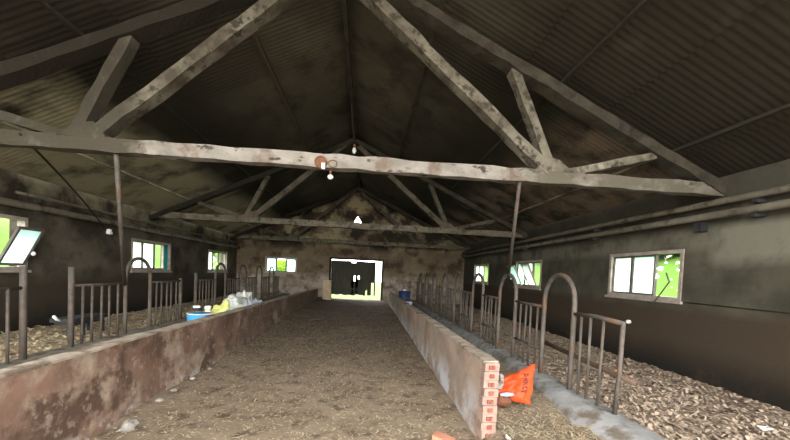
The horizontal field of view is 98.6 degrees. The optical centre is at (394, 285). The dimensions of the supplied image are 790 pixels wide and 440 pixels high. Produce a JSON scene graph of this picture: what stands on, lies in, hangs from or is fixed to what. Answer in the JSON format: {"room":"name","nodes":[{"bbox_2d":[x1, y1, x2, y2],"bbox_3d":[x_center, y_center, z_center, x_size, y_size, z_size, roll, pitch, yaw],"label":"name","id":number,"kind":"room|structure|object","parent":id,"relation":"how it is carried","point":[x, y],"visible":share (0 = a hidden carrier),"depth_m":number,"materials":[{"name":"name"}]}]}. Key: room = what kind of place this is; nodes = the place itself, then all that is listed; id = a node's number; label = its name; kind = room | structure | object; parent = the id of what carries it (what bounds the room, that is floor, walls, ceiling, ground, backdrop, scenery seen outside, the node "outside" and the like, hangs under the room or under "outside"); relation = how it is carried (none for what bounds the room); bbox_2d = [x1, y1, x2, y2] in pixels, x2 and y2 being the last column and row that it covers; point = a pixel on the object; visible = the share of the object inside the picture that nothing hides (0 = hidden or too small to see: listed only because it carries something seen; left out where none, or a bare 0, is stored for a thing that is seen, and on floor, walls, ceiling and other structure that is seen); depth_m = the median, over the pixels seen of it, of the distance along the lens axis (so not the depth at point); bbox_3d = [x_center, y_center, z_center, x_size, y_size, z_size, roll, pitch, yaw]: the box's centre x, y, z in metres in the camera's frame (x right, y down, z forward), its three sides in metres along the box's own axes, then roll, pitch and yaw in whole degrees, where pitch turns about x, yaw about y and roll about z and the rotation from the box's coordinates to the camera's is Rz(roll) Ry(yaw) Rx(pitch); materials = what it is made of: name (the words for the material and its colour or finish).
{"room":"farm building","nodes":[
{"label":"farm building","id":0,"kind":"room"},
{"bbox_2d":[0,168,236,333],"bbox_3d":[-6.991,-0.405,7.113,0.300,3.279,18.600,2,2,-5],"label":"wall","id":1,"kind":"structure","parent":0,"point":[84,245],"depth_m":7.65,"materials":[{"name":"paint"}]},
{"bbox_2d":[0,214,44,272],"bbox_3d":[-6.613,-0.709,5.336,0.675,0.995,1.880,2,2,-5],"label":"window","id":2,"kind":"structure","parent":1,"relation":"in","point":[17,251],"depth_m":5.94,"materials":[{"name":"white glass"}]},
{"bbox_2d":[106,229,112,234],"bbox_3d":[-6.865,-1.304,8.164,0.140,0.130,0.136,2,2,-5],"label":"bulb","id":3,"kind":"object","parent":1,"relation":"attached to","point":[109,231],"visible":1,"depth_m":8.12,"materials":[{"name":"white glass"}]},
{"bbox_2d":[0,197,239,248],"bbox_3d":[-6.798,-1.502,8.092,0.226,0.156,16.400,2,2,-5],"label":"pipe","id":4,"kind":"object","parent":1,"relation":"attached to","point":[39,209],"visible":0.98,"depth_m":7.35,"materials":[{"name":"grey metal"}]},
{"bbox_2d":[14,191,238,243],"bbox_3d":[-6.971,-1.753,9.774,0.195,0.124,13.000,2,2,-5],"label":"pipe","id":5,"kind":"object","parent":1,"relation":"attached to","point":[39,199],"visible":0.98,"depth_m":7.73,"materials":[{"name":"grey metal"}]},
{"bbox_2d":[130,238,171,272],"bbox_3d":[-7.183,-0.856,9.902,0.330,0.915,1.880,2,2,-5],"label":"window","id":6,"kind":"structure","parent":1,"relation":"in","point":[145,249],"depth_m":9.81,"materials":[{"name":"white glass"}]},
{"bbox_2d":[207,249,227,272],"bbox_3d":[-7.564,-1.028,14.297,0.330,0.915,1.910,2,2,-5],"label":"window","id":7,"kind":"structure","parent":1,"relation":"in","point":[210,252],"depth_m":14.00,"materials":[{"name":"white glass"}]},
{"bbox_2d":[149,138,527,238],"bbox_3d":[-1.380,-3.024,10.209,11.260,2.760,0.219,2,2,-5],"label":"roof truss","id":8,"kind":"object","parent":1,"relation":"attached to","point":[250,216],"visible":0.88,"depth_m":10.10,"materials":[{"name":"wood"}]},
{"bbox_2d":[230,187,470,249],"bbox_3d":[-1.880,-3.251,15.983,11.260,2.760,0.219,2,2,-5],"label":"roof truss","id":9,"kind":"object","parent":1,"relation":"attached to","point":[292,237],"visible":0.94,"depth_m":15.89,"materials":[{"name":"wood"}]},
{"bbox_2d":[0,0,726,197],"bbox_3d":[-0.869,-2.799,4.335,11.270,2.753,0.219,2,2,-5],"label":"roof truss","id":10,"kind":"object","parent":1,"relation":"attached to","point":[87,134],"visible":1,"depth_m":4.30,"materials":[{"name":"wood"}]},
{"bbox_2d":[18,133,104,227],"bbox_3d":[-5.606,-1.576,5.982,0.027,0.687,4.682,1,2,-31],"label":"cable","id":11,"kind":"object","parent":10,"relation":"hanging from","point":[20,134],"visible":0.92,"depth_m":5.36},
{"bbox_2d":[113,154,126,285],"bbox_3d":[-3.910,-0.828,4.852,0.054,1.738,1.653,1,2,-35],"label":"pole","id":12,"kind":"object","parent":10,"relation":"hanging from","point":[116,157],"visible":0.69,"depth_m":4.70,"materials":[{"name":"metal"}]},
{"bbox_2d":[314,155,337,178],"bbox_3d":[-0.880,-1.507,4.323,0.286,0.275,0.112,2,2,-16],"label":"light fixture","id":13,"kind":"object","parent":10,"relation":"attached to","point":[320,161],"visible":1,"depth_m":4.29,"materials":[{"name":"metal"}]},
{"bbox_2d":[507,182,521,276],"bbox_3d":[1.814,-0.798,5.209,0.052,1.304,1.226,3,2,15],"label":"pole","id":14,"kind":"object","parent":10,"relation":"hanging from","point":[519,183],"visible":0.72,"depth_m":5.08,"materials":[{"name":"metal"}]},
{"bbox_2d":[0,295,271,362],"bbox_3d":[-5.824,0.813,7.262,2.350,0.064,18.600,2,2,-5],"label":"floor","id":15,"kind":"structure","parent":0,"point":[55,344],"depth_m":6.34,"materials":[{"name":"brown wood"}]},
{"bbox_2d":[0,295,264,362],"bbox_3d":[-5.977,0.705,9.287,2.257,0.099,13.619,2,2,-5],"label":"litter","id":16,"kind":"object","parent":15,"relation":"on","point":[35,336],"visible":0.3,"depth_m":6.13,"materials":[{"name":"wood"}]},
{"bbox_2d":[49,313,107,334],"bbox_3d":[-5.412,0.636,5.808,0.320,0.391,0.993,2,2,-5],"label":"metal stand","id":17,"kind":"object","parent":16,"relation":"on","point":[60,321],"visible":0.66,"depth_m":5.76,"materials":[{"name":"grey metal"}]},
{"bbox_2d":[0,293,287,368],"bbox_3d":[-4.593,0.911,7.373,0.306,0.448,18.600,2,2,-5],"label":"trim","id":18,"kind":"structure","parent":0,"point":[42,354],"depth_m":4.80,"materials":[{"name":"grey concrete"}]},
{"bbox_2d":[0,286,22,362],"bbox_3d":[-4.233,0.466,3.404,0.050,0.890,1.030,2,2,-5],"label":"divider","id":19,"kind":"object","parent":18,"relation":"on","point":[7,289],"visible":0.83,"depth_m":3.73,"materials":[{"name":"metal"}]},
{"bbox_2d":[19,266,27,359],"bbox_3d":[-4.278,0.330,3.912,0.065,1.120,0.068,2,2,-5],"label":"post","id":20,"kind":"object","parent":18,"relation":"on","point":[23,270],"visible":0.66,"depth_m":3.89,"materials":[{"name":"metal"}]},
{"bbox_2d":[67,267,74,346],"bbox_3d":[-4.333,0.305,4.549,0.065,1.120,0.068,2,2,-5],"label":"post","id":21,"kind":"object","parent":18,"relation":"on","point":[71,270],"visible":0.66,"depth_m":4.53,"materials":[{"name":"metal"}]},
{"bbox_2d":[75,282,123,343],"bbox_3d":[-4.377,0.400,5.066,0.050,0.890,1.030,2,2,-5],"label":"divider","id":22,"kind":"object","parent":18,"relation":"on","point":[102,285],"visible":0.81,"depth_m":5.05,"materials":[{"name":"metal"}]},
{"bbox_2d":[123,257,151,333],"bbox_3d":[-4.445,0.153,5.889,0.059,1.320,0.700,2,2,-5],"label":"hoop","id":23,"kind":"object","parent":18,"relation":"on","point":[125,288],"visible":0.89,"depth_m":5.74,"materials":[{"name":"metal"}]},
{"bbox_2d":[152,280,180,324],"bbox_3d":[-4.521,0.335,6.729,0.050,0.890,1.030,2,2,-5],"label":"divider","id":24,"kind":"object","parent":18,"relation":"on","point":[170,281],"visible":0.81,"depth_m":6.72,"materials":[{"name":"metal"}]},
{"bbox_2d":[178,278,182,318],"bbox_3d":[-4.570,0.300,7.240,0.065,0.920,0.068,2,2,-5],"label":"post","id":25,"kind":"object","parent":18,"relation":"on","point":[181,279],"visible":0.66,"depth_m":7.22,"materials":[{"name":"metal"}]},
{"bbox_2d":[193,273,197,305],"bbox_3d":[-4.623,0.215,7.875,0.065,1.040,0.068,2,2,-5],"label":"post","id":26,"kind":"object","parent":18,"relation":"on","point":[195,274],"visible":0.66,"depth_m":7.84,"materials":[{"name":"metal"}]},
{"bbox_2d":[197,279,215,310],"bbox_3d":[-4.665,0.270,8.391,0.050,0.890,1.030,2,2,-5],"label":"divider","id":27,"kind":"object","parent":18,"relation":"on","point":[199,280],"visible":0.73,"depth_m":8.38,"materials":[{"name":"metal"}]},
{"bbox_2d":[213,263,226,305],"bbox_3d":[-4.733,0.022,9.214,0.059,1.320,0.700,2,2,-5],"label":"hoop","id":28,"kind":"object","parent":18,"relation":"on","point":[218,264],"visible":0.88,"depth_m":8.97,"materials":[{"name":"metal"}]},
{"bbox_2d":[227,278,238,297],"bbox_3d":[-4.809,0.205,10.053,0.050,0.890,1.030,2,2,-5],"label":"divider","id":29,"kind":"object","parent":18,"relation":"on","point":[228,291],"visible":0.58,"depth_m":10.04,"materials":[{"name":"metal"}]},
{"bbox_2d":[238,264,246,291],"bbox_3d":[-4.877,-0.043,10.877,0.059,1.320,0.700,2,2,-5],"label":"hoop","id":30,"kind":"object","parent":18,"relation":"on","point":[240,267],"visible":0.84,"depth_m":10.74,"materials":[{"name":"metal"}]},
{"bbox_2d":[247,277,256,298],"bbox_3d":[-4.953,0.140,11.716,0.050,0.890,1.030,2,2,-5],"label":"divider","id":31,"kind":"object","parent":18,"relation":"on","point":[248,278],"visible":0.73,"depth_m":11.71,"materials":[{"name":"metal"}]},
{"bbox_2d":[255,265,262,298],"bbox_3d":[-5.021,-0.108,12.539,0.059,1.320,0.700,2,2,-5],"label":"hoop","id":32,"kind":"object","parent":18,"relation":"on","point":[258,266],"visible":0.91,"depth_m":12.33,"materials":[{"name":"metal"}]},
{"bbox_2d":[262,276,268,298],"bbox_3d":[-5.097,0.074,13.379,0.050,0.890,1.030,2,2,-5],"label":"divider","id":33,"kind":"object","parent":18,"relation":"on","point":[264,278],"visible":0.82,"depth_m":13.37,"materials":[{"name":"metal"}]},
{"bbox_2d":[268,266,273,296],"bbox_3d":[-5.165,-0.173,14.202,0.059,1.320,0.700,2,2,-5],"label":"hoop","id":34,"kind":"object","parent":18,"relation":"on","point":[271,266],"visible":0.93,"depth_m":13.92,"materials":[{"name":"metal"}]},
{"bbox_2d":[274,276,279,295],"bbox_3d":[-5.241,0.009,15.041,0.050,0.890,1.030,2,2,-5],"label":"divider","id":35,"kind":"object","parent":18,"relation":"on","point":[276,281],"visible":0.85,"depth_m":15.03,"materials":[{"name":"metal"}]},
{"bbox_2d":[0,288,317,439],"bbox_3d":[-2.930,0.764,7.109,0.148,0.909,17.800,2,2,-5],"label":"wall","id":36,"kind":"structure","parent":0,"point":[78,394],"depth_m":3.04,"materials":[{"name":"brown concrete"}]},
{"bbox_2d":[89,297,600,439],"bbox_3d":[-0.662,1.098,7.721,4.730,0.232,19.200,2,2,-5],"label":"floor","id":37,"kind":"structure","parent":0,"point":[374,399],"depth_m":4.10,"materials":[{"name":"brown soil"}]},
{"bbox_2d":[116,419,138,432],"bbox_3d":[-2.354,1.239,2.992,0.107,0.105,0.199,2,2,-5],"label":"lump","id":38,"kind":"object","parent":37,"relation":"on","point":[130,424],"visible":0.86,"depth_m":2.97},
{"bbox_2d":[95,301,466,439],"bbox_3d":[-1.308,1.078,7.861,3.225,0.195,14.255,2,2,-5],"label":"straw","id":39,"kind":"object","parent":37,"relation":"on","point":[237,384],"visible":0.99,"depth_m":3.93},
{"bbox_2d":[307,316,329,320],"bbox_3d":[-2.174,0.930,9.739,0.069,0.119,0.749,4,3,43],"label":"stick","id":40,"kind":"object","parent":37,"relation":"on","point":[326,316],"visible":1,"depth_m":9.70,"materials":[{"name":"brown wood"}]},
{"bbox_2d":[322,280,331,299],"bbox_3d":[-3.227,0.204,16.177,0.396,0.962,0.350,2,2,-5],"label":"brick pillar","id":41,"kind":"structure","parent":37,"relation":"on","point":[327,284],"depth_m":16.00,"materials":[{"name":"brick"}]},
{"bbox_2d":[398,289,410,300],"bbox_3d":[0.341,0.525,12.506,0.470,0.800,0.465,2,2,-5],"label":"drum","id":42,"kind":"object","parent":37,"relation":"on","point":[403,294],"visible":0.45,"depth_m":12.31,"materials":[{"name":"plastic"}]},
{"bbox_2d":[432,431,455,439],"bbox_3d":[0.437,1.391,3.070,0.186,0.085,0.122,4,2,30],"label":"fragment","id":43,"kind":"object","parent":37,"relation":"on","point":[437,435],"visible":1,"depth_m":3.06,"materials":[{"name":"brick"}]},
{"bbox_2d":[497,364,534,407],"bbox_3d":[1.280,1.065,3.626,0.555,0.432,0.274,2,2,-5],"label":"sack","id":44,"kind":"object","parent":37,"relation":"on","point":[518,386],"visible":0.86,"depth_m":3.58,"materials":[{"name":"orange plastic"}]},
{"bbox_2d":[521,373,528,393],"bbox_3d":[1.385,1.032,3.613,0.061,0.191,0.140,4,2,27],"label":"print","id":45,"kind":"object","parent":44,"relation":"attached to","point":[524,376],"depth_m":3.61},
{"bbox_2d":[434,319,605,439],"bbox_3d":[1.041,1.118,7.564,1.090,0.110,11.281,2,2,-5],"label":"straw","id":46,"kind":"object","parent":37,"relation":"on","point":[511,431],"visible":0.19,"depth_m":3.18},
{"bbox_2d":[236,191,464,303],"bbox_3d":[-2.023,-1.847,16.970,11.800,5.910,0.280,2,2,-5],"label":"wall","id":47,"kind":"structure","parent":0,"point":[403,266],"depth_m":16.78,"materials":[{"name":"paint"}]},
{"bbox_2d":[0,120,255,226],"bbox_3d":[-5.760,-2.413,7.443,0.051,0.046,18.004,2,2,-5],"label":"purlin","id":48,"kind":"object","parent":47,"relation":"attached to","point":[1,121],"visible":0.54,"depth_m":7.08,"materials":[{"name":"wood"}]},
{"bbox_2d":[36,0,292,211],"bbox_3d":[-4.033,-3.123,7.566,0.051,0.046,18.003,2,2,-5],"label":"purlin","id":49,"kind":"object","parent":47,"relation":"attached to","point":[43,3],"visible":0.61,"depth_m":4.94,"materials":[{"name":"wood"}]},
{"bbox_2d":[264,256,296,273],"bbox_3d":[-5.559,-1.007,16.671,1.580,0.805,0.330,2,2,-5],"label":"window","id":50,"kind":"structure","parent":47,"relation":"in","point":[291,263],"depth_m":16.58,"materials":[{"name":"white glass"}]},
{"bbox_2d":[240,7,330,197],"bbox_3d":[-2.306,-3.833,7.686,0.051,0.046,18.003,2,2,-5],"label":"purlin","id":51,"kind":"object","parent":47,"relation":"attached to","point":[255,35],"visible":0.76,"depth_m":6.41,"materials":[{"name":"wood"}]},
{"bbox_2d":[341,0,359,192],"bbox_3d":[-0.988,-4.316,7.784,0.080,0.170,18.001,2,2,-5],"label":"board","id":52,"kind":"object","parent":47,"relation":"attached to","point":[343,2],"visible":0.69,"depth_m":6.35,"materials":[{"name":"wood"}]},
{"bbox_2d":[350,87,355,153],"bbox_3d":[-0.867,-3.453,7.022,0.191,1.421,0.088,2,2,-5],"label":"pendant bulb","id":53,"kind":"object","parent":52,"relation":"hanging from","point":[354,145],"visible":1,"depth_m":7.02,"materials":[{"name":"white glass"}]},
{"bbox_2d":[329,257,383,299],"bbox_3d":[-1.934,-0.330,16.951,2.680,2.090,0.170,2,2,-5],"label":"door","id":54,"kind":"structure","parent":47,"relation":"in","point":[342,273],"depth_m":16.97,"materials":[{"name":"brown wood"}]},
{"bbox_2d":[385,0,444,200],"bbox_3d":[0.281,-3.725,7.916,0.051,0.046,18.003,2,2,-5],"label":"purlin","id":55,"kind":"object","parent":47,"relation":"attached to","point":[441,4],"visible":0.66,"depth_m":6.37,"materials":[{"name":"wood"}]},
{"bbox_2d":[420,0,651,219],"bbox_3d":[1.938,-2.873,8.091,0.051,0.046,18.004,2,2,-5],"label":"purlin","id":56,"kind":"object","parent":47,"relation":"attached to","point":[643,3],"visible":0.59,"depth_m":3.97,"materials":[{"name":"wood"}]},
{"bbox_2d":[410,300,664,439],"bbox_3d":[1.511,1.212,7.913,0.616,0.358,18.600,2,2,-5],"label":"curb","id":57,"kind":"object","parent":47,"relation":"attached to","point":[579,410],"depth_m":3.65,"materials":[{"name":"grey concrete"}]},
{"bbox_2d":[415,282,418,302],"bbox_3d":[1.039,0.305,15.792,0.056,0.970,0.880,2,2,-5],"label":"divider","id":58,"kind":"object","parent":57,"relation":"on","point":[416,294],"visible":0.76,"depth_m":15.70,"materials":[{"name":"metal"}]},
{"bbox_2d":[418,273,421,303],"bbox_3d":[1.111,0.116,15.018,0.059,1.410,0.720,2,2,-5],"label":"hoop","id":59,"kind":"object","parent":57,"relation":"on","point":[420,273],"visible":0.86,"depth_m":15.15,"materials":[{"name":"metal"}]},
{"bbox_2d":[421,283,424,305],"bbox_3d":[1.172,0.366,14.259,0.056,0.970,0.880,2,2,-5],"label":"divider","id":60,"kind":"object","parent":57,"relation":"on","point":[422,298],"visible":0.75,"depth_m":14.23,"materials":[{"name":"metal"}]},
{"bbox_2d":[423,273,428,307],"bbox_3d":[1.244,0.176,13.485,0.059,1.410,0.720,2,2,-5],"label":"hoop","id":61,"kind":"object","parent":57,"relation":"on","point":[427,274],"visible":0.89,"depth_m":13.27,"materials":[{"name":"metal"}]},
{"bbox_2d":[427,284,431,309],"bbox_3d":[1.304,0.426,12.726,0.056,0.970,0.880,2,2,-5],"label":"divider","id":62,"kind":"object","parent":57,"relation":"on","point":[430,286],"visible":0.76,"depth_m":12.64,"materials":[{"name":"metal"}]},
{"bbox_2d":[431,273,437,312],"bbox_3d":[1.377,0.236,11.951,0.059,1.410,0.720,2,2,-5],"label":"hoop","id":63,"kind":"object","parent":57,"relation":"on","point":[434,274],"visible":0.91,"depth_m":11.77,"materials":[{"name":"metal"}]},
{"bbox_2d":[435,286,440,314],"bbox_3d":[1.437,0.486,11.193,0.056,0.970,0.880,2,2,-5],"label":"divider","id":64,"kind":"object","parent":57,"relation":"on","point":[438,289],"visible":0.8,"depth_m":11.20,"materials":[{"name":"metal"}]},
{"bbox_2d":[440,273,447,318],"bbox_3d":[1.510,0.296,10.418,0.059,1.410,0.720,2,2,-5],"label":"hoop","id":65,"kind":"object","parent":57,"relation":"on","point":[444,274],"visible":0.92,"depth_m":10.18,"materials":[{"name":"metal"}]},
{"bbox_2d":[446,288,453,321],"bbox_3d":[1.570,0.546,9.660,0.056,0.970,0.880,2,2,-5],"label":"divider","id":66,"kind":"object","parent":57,"relation":"on","point":[450,299],"visible":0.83,"depth_m":9.59,"materials":[{"name":"metal"}]},
{"bbox_2d":[452,273,462,326],"bbox_3d":[1.643,0.356,8.885,0.059,1.410,0.720,2,2,-5],"label":"hoop","id":67,"kind":"object","parent":57,"relation":"on","point":[458,274],"visible":0.92,"depth_m":8.66,"materials":[{"name":"metal"}]},
{"bbox_2d":[460,290,471,331],"bbox_3d":[1.703,0.606,8.127,0.056,0.970,0.880,2,2,-5],"label":"divider","id":68,"kind":"object","parent":57,"relation":"on","point":[465,314],"visible":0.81,"depth_m":8.05,"materials":[{"name":"metal"}]},
{"bbox_2d":[469,273,484,338],"bbox_3d":[1.775,0.416,7.352,0.059,1.410,0.720,2,2,-5],"label":"hoop","id":69,"kind":"object","parent":57,"relation":"on","point":[477,274],"visible":0.94,"depth_m":7.08,"materials":[{"name":"metal"}]},
{"bbox_2d":[481,294,497,345],"bbox_3d":[1.835,0.666,6.594,0.056,0.970,0.880,2,2,-5],"label":"divider","id":70,"kind":"object","parent":57,"relation":"on","point":[485,295],"visible":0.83,"depth_m":6.51,"materials":[{"name":"metal"}]},
{"bbox_2d":[495,273,517,357],"bbox_3d":[1.908,0.476,5.819,0.059,1.410,0.720,2,2,-5],"label":"hoop","id":71,"kind":"object","parent":57,"relation":"on","point":[509,274],"visible":0.91,"depth_m":5.55,"materials":[{"name":"metal"}]},
{"bbox_2d":[513,300,541,365],"bbox_3d":[1.968,0.727,5.061,0.056,0.970,0.880,2,2,-5],"label":"divider","id":72,"kind":"object","parent":57,"relation":"on","point":[523,341],"visible":0.83,"depth_m":4.98,"materials":[{"name":"metal"}]},
{"bbox_2d":[538,273,576,389],"bbox_3d":[2.041,0.536,4.286,0.059,1.410,0.720,2,2,-5],"label":"hoop","id":73,"kind":"object","parent":57,"relation":"on","point":[567,278],"visible":0.94,"depth_m":4.01,"materials":[{"name":"metal"}]},
{"bbox_2d":[544,312,637,414],"bbox_3d":[2.098,0.773,3.898,0.108,0.974,1.622,2,2,-5],"label":"divider","id":74,"kind":"object","parent":57,"relation":"on","point":[618,375],"visible":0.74,"depth_m":3.47,"materials":[{"name":"metal"}]},
{"bbox_2d":[453,103,789,237],"bbox_3d":[3.595,-2.021,8.268,0.051,0.046,18.004,2,2,-5],"label":"purlin","id":75,"kind":"object","parent":47,"relation":"attached to","point":[787,106],"visible":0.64,"depth_m":4.34,"materials":[{"name":"wood"}]},
{"bbox_2d":[0,0,789,244],"bbox_3d":[-1.212,-3.036,8.339,12.480,2.974,19.050,2,2,-5],"label":"ceiling","id":76,"kind":"structure","parent":0,"point":[679,73],"depth_m":5.40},
{"bbox_2d":[387,291,499,439],"bbox_3d":[0.260,0.837,9.627,0.150,0.873,13.342,2,2,-5],"label":"wall","id":77,"kind":"structure","parent":0,"point":[469,375],"depth_m":3.79,"materials":[{"name":"concrete"}]},
{"bbox_2d":[425,303,789,439],"bbox_3d":[3.045,1.254,8.048,2.620,0.094,18.600,2,2,-5],"label":"floor","id":78,"kind":"structure","parent":0,"point":[553,359],"depth_m":4.50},
{"bbox_2d":[425,303,789,439],"bbox_3d":[2.942,1.194,8.982,2.437,0.126,15.796,2,2,-5],"label":"litter","id":79,"kind":"object","parent":78,"relation":"on","point":[655,413],"visible":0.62,"depth_m":4.10,"materials":[{"name":"brown wood"}]},
{"bbox_2d":[757,425,772,429],"bbox_3d":[3.583,1.375,3.295,0.111,0.024,0.061,3,2,-2],"label":"scrap","id":80,"kind":"object","parent":79,"relation":"on","point":[758,426],"visible":1,"depth_m":3.29,"materials":[{"name":"white paper"}]},
{"bbox_2d":[462,159,789,411],"bbox_3d":[4.457,0.019,8.121,0.300,3.389,18.600,2,2,-5],"label":"wall","id":81,"kind":"structure","parent":0,"point":[742,261],"depth_m":5.24,"materials":[{"name":"grey paint"}]},
{"bbox_2d":[472,263,488,284],"bbox_3d":[3.854,-0.512,14.804,0.330,0.875,1.910,2,2,-5],"label":"window","id":82,"kind":"structure","parent":81,"relation":"in","point":[478,268],"depth_m":14.99,"materials":[{"name":"white glass"}]},
{"bbox_2d":[507,260,541,289],"bbox_3d":[4.075,-0.352,10.545,0.626,0.875,1.740,2,2,-5],"label":"window","id":83,"kind":"structure","parent":81,"relation":"in","point":[524,271],"depth_m":10.32,"materials":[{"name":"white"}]},
{"bbox_2d":[461,199,789,257],"bbox_3d":[4.165,-1.136,9.056,0.214,0.144,16.401,2,2,-5],"label":"pipe","id":84,"kind":"object","parent":81,"relation":"attached to","point":[754,210],"visible":0.98,"depth_m":5.33,"materials":[{"name":"grey metal"}]},
{"bbox_2d":[462,184,789,253],"bbox_3d":[4.194,-1.312,9.051,0.210,0.139,16.401,2,2,-5],"label":"pipe","id":85,"kind":"object","parent":81,"relation":"attached to","point":[755,195],"visible":0.97,"depth_m":5.35,"materials":[{"name":"grey metal"}]},
{"bbox_2d":[605,249,684,303],"bbox_3d":[4.599,-0.175,6.203,0.330,0.875,1.690,2,2,-5],"label":"window","id":86,"kind":"structure","parent":81,"relation":"in","point":[631,275],"depth_m":6.29,"materials":[{"name":"white glass"}]},
{"bbox_2d":[648,272,669,307],"bbox_3d":[4.425,0.079,5.665,0.094,0.615,0.325,2,2,-17],"label":"stick","id":87,"kind":"object","parent":86,"relation":"hanging from","point":[666,272],"visible":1,"depth_m":5.60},
{"bbox_2d":[693,222,708,232],"bbox_3d":[4.553,-0.875,5.061,0.120,0.140,0.120,2,2,-5],"label":"wall box","id":88,"kind":"object","parent":81,"relation":"attached to","point":[699,227],"visible":1,"depth_m":5.01,"materials":[{"name":"grey metal"}]},
{"bbox_2d":[684,302,789,313],"bbox_3d":[4.677,0.328,3.632,0.019,0.023,3.400,2,2,-5],"label":"cable","id":89,"kind":"object","parent":81,"relation":"attached to","point":[684,302],"visible":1,"depth_m":4.52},
{"bbox_3d":[-3.795,0.807,7.438,1.620,0.067,18.600,2,2,-5],"label":"floor","id":90,"kind":"structure","parent":0,"visible":0},
{"bbox_2d":[191,305,201,311],"bbox_3d":[-3.558,0.606,6.094,0.180,0.520,0.177,2,2,-5],"label":"can","id":91,"kind":"object","parent":90,"relation":"on","point":[196,308],"visible":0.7,"depth_m":6.03,"materials":[{"name":"metal"}]},
{"bbox_2d":[186,311,213,320],"bbox_3d":[-3.144,0.663,5.479,0.388,0.466,0.388,2,2,-5],"label":"tub","id":92,"kind":"object","parent":90,"relation":"on","point":[190,315],"visible":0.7,"depth_m":5.33,"materials":[{"name":"plastic"}]},
{"bbox_2d":[204,305,211,311],"bbox_3d":[-3.332,0.608,6.044,0.230,0.520,0.228,4,3,37],"label":"jug","id":93,"kind":"object","parent":90,"relation":"on","point":[207,308],"visible":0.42,"depth_m":6.00,"materials":[{"name":"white plastic"}]},
{"bbox_2d":[211,299,229,313],"bbox_3d":[-3.446,0.558,6.764,0.383,0.598,0.670,1,2,-33],"label":"plastic bag","id":94,"kind":"object","parent":90,"relation":"on","point":[225,305],"visible":0.36,"depth_m":6.65,"materials":[{"name":"yellow plastic"}]},
{"bbox_2d":[219,294,248,309],"bbox_3d":[-3.626,0.496,7.740,0.601,0.637,1.182,2,2,-5],"label":"sack","id":95,"kind":"object","parent":90,"relation":"on","point":[235,301],"visible":0.34,"depth_m":7.52,"materials":[{"name":"white plastic"}]},
{"bbox_2d":[236,290,253,302],"bbox_3d":[-3.769,0.438,8.469,0.548,0.689,0.710,2,2,-18],"label":"sack","id":96,"kind":"object","parent":90,"relation":"on","point":[248,295],"visible":0.31,"depth_m":8.41,"materials":[{"name":"white plastic"}]},
{"bbox_2d":[252,298,262,303],"bbox_3d":[-3.328,0.544,8.235,0.387,0.534,0.706,1,2,-36],"label":"sack","id":97,"kind":"object","parent":90,"relation":"on","point":[255,299],"visible":0.23,"depth_m":8.13,"materials":[{"name":"white plastic"}]},
{"label":"outside","id":98,"kind":"structure","parent":0,"visible":0},
{"bbox_2d":[0,218,679,428],"bbox_3d":[-0.862,-0.402,9.955,80.000,3.419,100.000,2,2,-5],"label":"ground","id":99,"kind":"structure","parent":98,"point":[671,267],"depth_m":12.43,"materials":[{"name":"green plant"}]},
{"bbox_2d":[277,260,285,270],"bbox_3d":[-7.053,-0.481,20.951,2.155,2.306,3.460,2,2,-23],"label":"bush","id":100,"kind":"object","parent":99,"relation":"on","point":[281,265],"visible":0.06,"depth_m":20.04,"materials":[{"name":"green plant"}]},
{"bbox_2d":[659,254,674,259],"bbox_3d":[10.550,-2.111,13.472,2.155,2.306,3.460,2,2,-5],"label":"bush","id":101,"kind":"object","parent":99,"relation":"on","point":[664,255],"visible":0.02,"depth_m":13.29,"materials":[{"name":"green plant"}]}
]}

